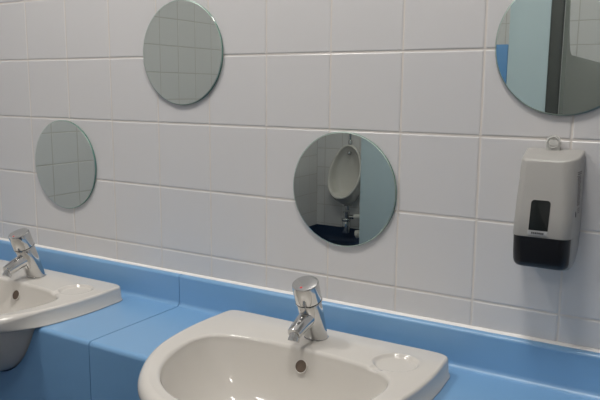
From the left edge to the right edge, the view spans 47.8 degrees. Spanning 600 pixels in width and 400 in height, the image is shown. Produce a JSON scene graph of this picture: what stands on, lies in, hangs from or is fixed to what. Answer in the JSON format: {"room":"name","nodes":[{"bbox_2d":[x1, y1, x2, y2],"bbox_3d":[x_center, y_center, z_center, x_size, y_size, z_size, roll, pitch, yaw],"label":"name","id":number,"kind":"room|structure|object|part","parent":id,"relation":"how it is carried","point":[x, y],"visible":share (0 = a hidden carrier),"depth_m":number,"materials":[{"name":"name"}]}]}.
{"room":"public restroom","nodes":[
{"label":"public restroom","id":0,"kind":"room"},
{"bbox_2d":[0,0,599,348],"bbox_3d":[0.073,-0.348,1.364,4.140,2.600,0.120,6,11,31],"label":"wall","id":1,"kind":"structure","parent":0,"point":[204,187],"depth_m":1.37,"materials":[{"name":"white tile"}]},
{"bbox_2d":[35,120,96,208],"bbox_3d":[-0.605,-0.091,1.744,0.228,0.228,0.005,6,11,31],"label":"round mirror","id":2,"kind":"object","parent":1,"relation":"attached to","point":[65,160],"visible":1,"depth_m":1.74,"materials":[{"name":"silver glass"}]},
{"bbox_2d":[143,0,222,104],"bbox_3d":[-0.262,-0.325,1.498,0.228,0.228,0.005,6,11,31],"label":"round mirror","id":3,"kind":"object","parent":1,"relation":"attached to","point":[183,45],"visible":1,"depth_m":1.49,"materials":[{"name":"silver glass"}]},
{"bbox_2d":[0,238,599,352],"bbox_3d":[0.036,0.203,1.399,3.920,0.004,0.006,6,11,31],"label":"trim","id":4,"kind":"structure","parent":1,"relation":"attached to","point":[36,245],"depth_m":1.35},
{"bbox_2d":[293,132,396,246],"bbox_3d":[0.084,-0.020,1.334,0.228,0.228,0.005,6,11,31],"label":"round mirror","id":5,"kind":"object","parent":1,"relation":"attached to","point":[345,187],"visible":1,"depth_m":1.33,"materials":[{"name":"silver glass"}]},
{"bbox_2d":[495,0,599,115],"bbox_3d":[0.428,-0.250,1.088,0.228,0.228,0.005,6,11,31],"label":"round mirror","id":6,"kind":"object","parent":1,"relation":"attached to","point":[547,52],"visible":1,"depth_m":1.10,"materials":[{"name":"silver glass"}]},
{"bbox_2d":[513,135,584,270],"bbox_3d":[0.400,0.004,1.096,0.094,0.214,0.086,6,11,31],"label":"soap dispenser","id":7,"kind":"object","parent":1,"relation":"attached to","point":[547,220],"visible":1,"depth_m":1.07,"materials":[{"name":"white plastic"}]},
{"bbox_3d":[0.376,0.052,1.071,0.030,0.007,0.004,6,11,31],"label":"name plate","id":8,"kind":"part","parent":7,"relation":"part of","materials":[{"name":"silver plastic"}]},
{"bbox_2d":[577,171,581,212],"bbox_3d":[0.443,-0.012,1.078,0.003,0.067,0.022,7,11,35],"label":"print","id":9,"kind":"object","parent":7,"relation":"attached to","point":[579,173],"depth_m":1.08},
{"bbox_3d":[-0.865,1.224,0.063,4.140,0.100,3.670,6,11,31],"label":"floor","id":10,"kind":"structure","parent":0,"visible":0},
{"bbox_2d":[0,240,180,399],"bbox_3d":[-1.038,0.486,1.932,1.604,0.744,0.287,6,11,31],"label":"countertop","id":11,"kind":"structure","parent":10,"relation":"on","point":[55,365],"depth_m":1.49,"materials":[{"name":"blue laminate"}]},
{"bbox_2d":[0,260,122,370],"bbox_3d":[-0.741,0.294,1.578,0.507,0.169,0.439,6,11,31],"label":"basin","id":12,"kind":"object","parent":11,"relation":"in","point":[26,304],"visible":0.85,"depth_m":1.55,"materials":[{"name":"white ceramic"}]},
{"bbox_2d":[2,228,45,277],"bbox_3d":[-0.677,0.133,1.658,0.051,0.125,0.116,6,11,31],"label":"tap","id":13,"kind":"object","parent":12,"relation":"on","point":[21,240],"visible":1,"depth_m":1.64,"materials":[{"name":"silver metal"}]},
{"bbox_3d":[-0.686,0.154,1.646,0.032,0.049,0.072,6,11,31],"label":"spout","id":14,"kind":"part","parent":13,"relation":"part of","materials":[{"name":"silver metal"}]},
{"bbox_2d":[89,274,599,399],"bbox_3d":[0.647,0.663,0.930,2.330,0.744,0.287,6,11,31],"label":"countertop","id":15,"kind":"structure","parent":10,"relation":"on","point":[483,365],"depth_m":1.29,"materials":[{"name":"blue laminate"}]},
{"bbox_2d":[137,310,449,399],"bbox_3d":[-0.049,0.366,1.167,0.507,0.169,0.439,6,11,31],"label":"basin","id":16,"kind":"object","parent":15,"relation":"in","point":[231,354],"visible":0.95,"depth_m":1.24,"materials":[{"name":"white ceramic"}]},
{"bbox_2d":[288,276,328,342],"bbox_3d":[0.014,0.204,1.254,0.051,0.125,0.116,6,11,31],"label":"tap","id":17,"kind":"object","parent":16,"relation":"on","point":[310,321],"visible":1,"depth_m":1.24,"materials":[{"name":"silver metal"}]},
{"bbox_3d":[0.005,0.225,1.243,0.032,0.049,0.072,6,11,31],"label":"spout","id":18,"kind":"part","parent":17,"relation":"part of","materials":[{"name":"silver metal"}]}
]}

